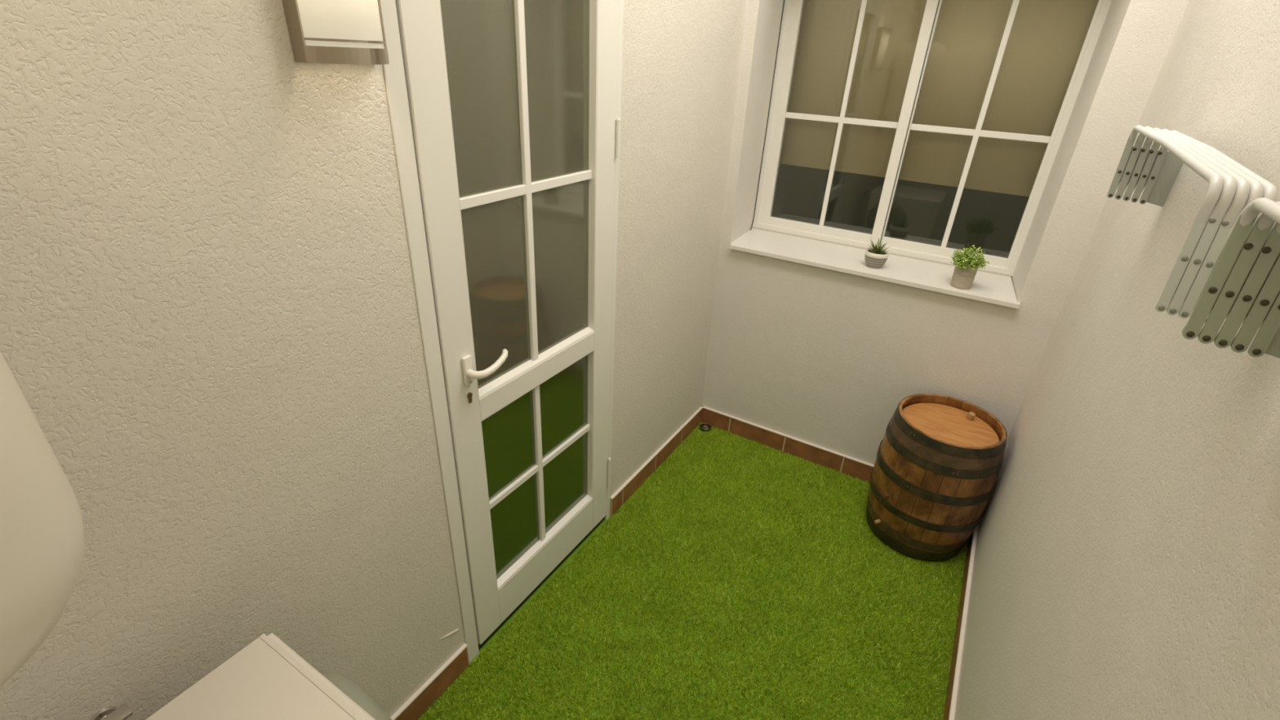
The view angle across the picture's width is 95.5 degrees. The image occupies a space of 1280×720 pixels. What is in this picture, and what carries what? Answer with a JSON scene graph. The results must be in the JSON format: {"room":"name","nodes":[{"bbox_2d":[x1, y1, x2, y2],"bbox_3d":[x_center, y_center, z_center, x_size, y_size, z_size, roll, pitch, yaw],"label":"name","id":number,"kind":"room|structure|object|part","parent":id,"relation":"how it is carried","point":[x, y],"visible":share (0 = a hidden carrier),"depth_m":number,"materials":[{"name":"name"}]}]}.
{"room":"enclosed balcony","nodes":[
{"label":"enclosed balcony","id":0,"kind":"room"},
{"bbox_2d":[0,0,747,719],"bbox_3d":[-0.530,-0.496,1.300,0.120,3.420,3.500,18,31,26],"label":"wall","id":1,"kind":"structure","parent":0,"point":[210,323],"depth_m":1.08,"materials":[{"name":"paint"}]},
{"bbox_2d":[0,351,84,687],"bbox_3d":[-0.809,0.015,0.439,0.446,0.925,0.428,18,31,26],"label":"water heater","id":2,"kind":"object","parent":1,"relation":"attached to","point":[42,542],"visible":1,"depth_m":0.58,"materials":[{"name":"white metal"}]},
{"bbox_2d":[89,703,133,719],"bbox_3d":[-0.934,0.655,1.035,0.062,0.079,0.052,18,31,26],"label":"water tap","id":3,"kind":"object","parent":1,"relation":"attached to","point":[123,712],"visible":1,"depth_m":1.02,"materials":[{"name":"silver metal"}]},
{"bbox_2d":[281,0,389,64],"bbox_3d":[-0.517,-0.669,0.987,0.082,0.296,0.166,18,31,26],"label":"wall lamp","id":4,"kind":"object","parent":1,"relation":"attached to","point":[348,32],"visible":1,"depth_m":1.00,"materials":[{"name":"silver metal"}]},
{"bbox_3d":[-0.505,-0.666,0.981,0.046,0.288,0.157,18,31,26],"label":"opal glass","id":5,"kind":"part","parent":4,"relation":"part of","materials":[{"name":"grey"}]},
{"bbox_2d":[439,628,458,639],"bbox_3d":[-0.612,0.882,1.866,0.008,0.035,0.072,18,31,26],"label":"trim","id":6,"kind":"structure","parent":1,"relation":"attached to","point":[457,629],"depth_m":1.87,"materials":[{"name":"white"}]},
{"bbox_2d":[380,0,623,662],"bbox_3d":[-0.314,-0.158,1.794,0.141,2.358,0.868,18,31,26],"label":"door","id":7,"kind":"structure","parent":1,"relation":"in","point":[504,115],"depth_m":1.69,"materials":[{"name":"white plastic"}]},
{"bbox_3d":[-0.468,0.028,1.582,0.011,0.087,0.030,18,31,26],"label":"handle plate","id":8,"kind":"part","parent":7,"relation":"part of","materials":[{"name":"white paint"}]},
{"bbox_3d":[-0.375,-0.725,1.365,0.004,0.670,0.270,18,31,26],"label":"pane","id":9,"kind":"part","parent":7,"relation":"part of","materials":[{"name":"clear glass"}]},
{"bbox_3d":[-0.411,0.015,1.599,0.132,0.047,0.049,-22,37,-39],"label":"handle lever","id":10,"kind":"part","parent":7,"relation":"part of","materials":[{"name":"white paint"}]},
{"bbox_3d":[-0.403,-0.185,1.650,0.004,0.550,0.270,18,31,26],"label":"pane","id":11,"kind":"part","parent":7,"relation":"part of","materials":[{"name":"clear glass"}]},
{"bbox_3d":[-0.427,0.274,1.893,0.004,0.346,0.270,18,31,26],"label":"pane","id":12,"kind":"part","parent":7,"relation":"part of","materials":[{"name":"clear glass"}]},
{"bbox_3d":[-0.443,0.588,2.058,0.004,0.364,0.270,18,31,26],"label":"pane","id":13,"kind":"part","parent":7,"relation":"part of","materials":[{"name":"clear glass"}]},
{"bbox_3d":[-0.225,-0.834,1.587,0.004,0.670,0.308,18,31,26],"label":"pane","id":14,"kind":"part","parent":7,"relation":"part of","materials":[{"name":"clear glass"}]},
{"bbox_3d":[-0.253,-0.294,1.871,0.004,0.550,0.308,18,31,26],"label":"pane","id":15,"kind":"part","parent":7,"relation":"part of","materials":[{"name":"clear glass"}]},
{"bbox_3d":[-0.277,0.165,2.114,0.004,0.346,0.308,18,31,26],"label":"pane","id":16,"kind":"part","parent":7,"relation":"part of","materials":[{"name":"clear glass"}]},
{"bbox_3d":[-0.293,0.478,2.280,0.004,0.364,0.308,18,31,26],"label":"pane","id":17,"kind":"part","parent":7,"relation":"part of","materials":[{"name":"clear glass"}]},
{"bbox_2d":[390,405,702,719],"bbox_3d":[-0.470,0.919,2.152,0.014,0.115,3.199,18,31,26],"label":"baseboard","id":18,"kind":"structure","parent":1,"relation":"attached to","point":[435,686],"depth_m":1.96,"materials":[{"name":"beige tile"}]},
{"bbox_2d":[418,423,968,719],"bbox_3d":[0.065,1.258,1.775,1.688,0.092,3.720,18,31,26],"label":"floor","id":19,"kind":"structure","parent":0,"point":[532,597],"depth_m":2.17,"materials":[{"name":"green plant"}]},
{"bbox_2d":[146,632,391,719],"bbox_3d":[-0.628,1.085,1.010,0.595,0.850,0.619,18,31,26],"label":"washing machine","id":20,"kind":"object","parent":19,"relation":"on","point":[266,679],"visible":1,"depth_m":1.03,"materials":[{"name":"white metal"}]},
{"bbox_3d":[-0.561,0.774,1.182,0.344,0.344,0.052,18,31,26],"label":"porthole door","id":21,"kind":"part","parent":20,"relation":"part of","materials":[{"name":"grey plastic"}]},
{"bbox_2d":[419,422,968,719],"bbox_3d":[0.251,1.073,2.018,1.426,0.028,2.754,18,31,26],"label":"artificial turf","id":22,"kind":"object","parent":19,"relation":"on","point":[747,498],"depth_m":2.25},
{"bbox_3d":[0.374,0.382,3.328,0.068,0.019,0.068,18,31,26],"label":"drain grate","id":23,"kind":"part","parent":22,"relation":"part of","materials":[{"name":"metal"}]},
{"bbox_2d":[701,424,709,428],"bbox_3d":[0.374,0.381,3.327,0.054,0.015,0.054,6,28,7],"label":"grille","id":24,"kind":"object","parent":22,"relation":"attached to","point":[706,426],"depth_m":3.32,"materials":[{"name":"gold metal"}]},
{"bbox_2d":[866,393,1007,561],"bbox_3d":[1.275,0.511,2.550,0.470,0.600,0.470,18,31,26],"label":"barrel","id":25,"kind":"object","parent":19,"relation":"on","point":[938,464],"visible":1,"depth_m":2.40,"materials":[{"name":"brown wood"}]},
{"bbox_2d":[702,0,1189,465],"bbox_3d":[1.167,-1.027,2.472,1.688,3.420,0.460,18,31,26],"label":"wall","id":26,"kind":"structure","parent":0,"point":[821,357],"depth_m":2.62,"materials":[{"name":"paint"}]},
{"bbox_2d":[750,0,784,230],"bbox_3d":[0.631,-1.252,2.845,0.005,1.240,0.049,14,30,20],"label":"window frame","id":27,"kind":"structure","parent":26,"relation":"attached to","point":[784,0],"depth_m":2.88,"materials":[{"name":"white plastic"}]},
{"bbox_2d":[701,405,874,483],"bbox_3d":[0.969,0.515,3.057,1.448,0.115,0.014,18,31,26],"label":"baseboard","id":28,"kind":"structure","parent":26,"relation":"attached to","point":[846,464],"depth_m":3.13,"materials":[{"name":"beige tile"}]},
{"bbox_2d":[728,0,1111,308],"bbox_3d":[1.102,-1.019,2.480,1.285,1.248,0.460,18,31,26],"label":"window","id":29,"kind":"structure","parent":26,"relation":"in","point":[911,263],"depth_m":2.68,"materials":[{"name":"white plastic"}]},
{"bbox_3d":[0.946,-1.161,2.755,0.630,1.136,0.053,18,31,26],"label":"sash","id":30,"kind":"part","parent":29,"relation":"part of","materials":[{"name":"white plastic"}]},
{"bbox_3d":[1.069,-0.470,2.755,1.281,0.018,0.430,18,31,26],"label":"sill","id":31,"kind":"part","parent":29,"relation":"part of","materials":[{"name":"white stone"}]},
{"bbox_2d":[864,238,890,268],"bbox_3d":[1.072,-0.482,2.628,0.103,0.123,0.101,18,31,26],"label":"potted succulent","id":32,"kind":"object","parent":29,"relation":"on","point":[876,257],"visible":1,"depth_m":2.61,"materials":[{"name":"green plant"}]},
{"bbox_2d":[864,248,888,268],"bbox_3d":[1.070,-0.459,2.640,0.101,0.070,0.101,18,31,26],"label":"pot","id":33,"kind":"object","parent":32,"relation":"attached to","point":[876,258],"depth_m":2.61,"materials":[{"name":"beige ceramic"}]},
{"bbox_2d":[780,0,1098,196],"bbox_3d":[1.246,-1.328,2.603,1.220,1.001,0.048,18,31,26],"label":"roller blind","id":34,"kind":"object","parent":29,"relation":"attached to","point":[1046,37],"visible":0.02,"depth_m":2.61,"materials":[{"name":"beige fabric"}]},
{"bbox_2d":[950,244,989,289],"bbox_3d":[1.361,-0.391,2.428,0.151,0.174,0.150,-9,30,-21],"label":"potted herb","id":35,"kind":"object","parent":29,"relation":"on","point":[966,264],"visible":1,"depth_m":2.41,"materials":[{"name":"green plant"}]},
{"bbox_2d":[950,260,977,289],"bbox_3d":[1.361,-0.357,2.443,0.085,0.101,0.085,6,28,6],"label":"pot","id":36,"kind":"object","parent":35,"relation":"attached to","point":[962,277],"depth_m":2.41,"materials":[{"name":"beige ceramic"}]},
{"bbox_3d":[1.456,-0.997,2.494,0.558,1.136,0.048,18,31,26],"label":"sash","id":37,"kind":"part","parent":29,"relation":"part of","materials":[{"name":"white plastic"}]},
{"bbox_2d":[954,0,1279,719],"bbox_3d":[0.808,-0.061,0.608,0.120,3.420,3.500,18,31,26],"label":"wall","id":38,"kind":"structure","parent":0,"point":[1126,563],"depth_m":1.08,"materials":[{"name":"paint"}]},
{"bbox_2d":[942,524,977,719],"bbox_3d":[0.754,1.316,1.520,0.014,0.115,3.199,18,31,26],"label":"baseboard","id":39,"kind":"structure","parent":38,"relation":"attached to","point":[955,667],"depth_m":2.12,"materials":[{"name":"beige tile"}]},
{"bbox_2d":[1106,124,1277,328],"bbox_3d":[0.968,-0.287,1.045,0.116,0.195,0.813,18,31,26],"label":"drying rack","id":40,"kind":"object","parent":38,"relation":"attached to","point":[1232,186],"depth_m":0.79,"materials":[{"name":"white"}]},
{"bbox_3d":[1.141,-0.444,1.377,0.021,0.118,0.002,18,31,26],"label":"cross arm","id":41,"kind":"part","parent":40,"relation":"part of","materials":[{"name":"grey"}]},
{"bbox_3d":[1.133,-0.457,1.367,0.018,0.150,0.002,18,31,26],"label":"arm","id":42,"kind":"part","parent":40,"relation":"part of","materials":[{"name":"grey"}]},
{"bbox_3d":[1.146,-0.451,1.361,0.018,0.150,0.002,18,31,26],"label":"arm","id":43,"kind":"part","parent":40,"relation":"part of","materials":[{"name":"grey plastic"}]},
{"bbox_3d":[1.155,-0.439,1.370,0.021,0.118,0.002,18,31,26],"label":"cross arm","id":44,"kind":"part","parent":40,"relation":"part of","materials":[{"name":"grey"}]},
{"bbox_3d":[1.160,-0.446,1.354,0.018,0.150,0.002,18,31,26],"label":"arm","id":45,"kind":"part","parent":40,"relation":"part of","materials":[{"name":"grey"}]},
{"bbox_3d":[1.168,-0.433,1.363,0.021,0.118,0.002,18,31,26],"label":"cross arm","id":46,"kind":"part","parent":40,"relation":"part of","materials":[{"name":"grey metal"}]},
{"bbox_3d":[1.182,-0.428,1.357,0.021,0.118,0.002,18,31,26],"label":"cross arm","id":47,"kind":"part","parent":40,"relation":"part of","materials":[{"name":"grey metal"}]},
{"bbox_3d":[1.174,-0.440,1.348,0.018,0.150,0.002,18,31,26],"label":"arm","id":48,"kind":"part","parent":40,"relation":"part of","materials":[{"name":"grey"}]},
{"bbox_3d":[1.188,-0.435,1.341,0.018,0.149,0.002,18,31,26],"label":"arm","id":49,"kind":"part","parent":40,"relation":"part of","materials":[{"name":"grey metal"}]},
{"bbox_3d":[0.717,-0.129,0.770,0.016,0.140,0.002,18,31,26],"label":"arm","id":50,"kind":"part","parent":40,"relation":"part of","materials":[{"name":"white"}]},
{"bbox_3d":[0.723,-0.126,0.771,0.019,0.135,0.002,18,31,26],"label":"cross arm","id":51,"kind":"part","parent":40,"relation":"part of","materials":[{"name":"white"}]},
{"bbox_3d":[0.728,-0.124,0.764,0.016,0.140,0.002,18,31,26],"label":"arm","id":52,"kind":"part","parent":40,"relation":"part of","materials":[{"name":"white"}]},
{"bbox_3d":[0.734,-0.121,0.765,0.019,0.135,0.002,18,31,26],"label":"cross arm","id":53,"kind":"part","parent":40,"relation":"part of","materials":[{"name":"white"}]},
{"bbox_3d":[0.745,-0.116,0.760,0.019,0.135,0.002,18,31,26],"label":"cross arm","id":54,"kind":"part","parent":40,"relation":"part of","materials":[{"name":"white"}]},
{"bbox_3d":[0.739,-0.119,0.759,0.016,0.140,0.002,18,31,26],"label":"arm","id":55,"kind":"part","parent":40,"relation":"part of","materials":[{"name":"white"}]},
{"bbox_2d":[1182,197,1279,358],"bbox_3d":[0.522,0.035,0.383,0.116,0.171,0.636,18,31,26],"label":"drying rack","id":56,"kind":"object","parent":38,"relation":"attached to","point":[1243,282],"depth_m":0.64,"materials":[{"name":"white metal"}]},
{"bbox_3d":[0.647,-0.079,0.653,0.021,0.118,0.002,18,31,26],"label":"cross arm","id":57,"kind":"part","parent":56,"relation":"part of","materials":[{"name":"grey metal"}]},
{"bbox_3d":[0.640,-0.091,0.644,0.018,0.149,0.002,18,31,26],"label":"arm","id":58,"kind":"part","parent":56,"relation":"part of","materials":[{"name":"grey metal"}]},
{"bbox_3d":[0.660,-0.073,0.647,0.021,0.118,0.002,18,31,26],"label":"cross arm","id":59,"kind":"part","parent":56,"relation":"part of","materials":[{"name":"grey plastic"}]},
{"bbox_3d":[0.652,-0.086,0.638,0.018,0.149,0.002,18,31,26],"label":"arm","id":60,"kind":"part","parent":56,"relation":"part of","materials":[{"name":"grey metal"}]},
{"bbox_3d":[0.673,-0.068,0.641,0.021,0.118,0.002,18,31,26],"label":"cross arm","id":61,"kind":"part","parent":56,"relation":"part of","materials":[{"name":"grey"}]},
{"bbox_3d":[0.665,-0.081,0.631,0.018,0.150,0.002,18,31,26],"label":"arm","id":62,"kind":"part","parent":56,"relation":"part of","materials":[{"name":"grey metal"}]},
{"bbox_3d":[0.686,-0.063,0.635,0.021,0.118,0.002,18,31,26],"label":"cross arm","id":63,"kind":"part","parent":56,"relation":"part of","materials":[{"name":"grey"}]},
{"bbox_3d":[0.678,-0.075,0.625,0.018,0.149,0.002,18,31,26],"label":"arm","id":64,"kind":"part","parent":56,"relation":"part of","materials":[{"name":"grey plastic"}]},
{"bbox_3d":[0.691,-0.070,0.619,0.018,0.149,0.002,18,31,26],"label":"arm","id":65,"kind":"part","parent":56,"relation":"part of","materials":[{"name":"grey"}]},
{"label":"outside","id":66,"kind":"structure","parent":0,"visible":0},
{"bbox_2d":[772,163,1029,257],"bbox_3d":[1.608,-1.121,3.207,2.200,2.400,1.185,18,31,26],"label":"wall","id":67,"kind":"structure","parent":66,"point":[990,221],"depth_m":3.87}
]}

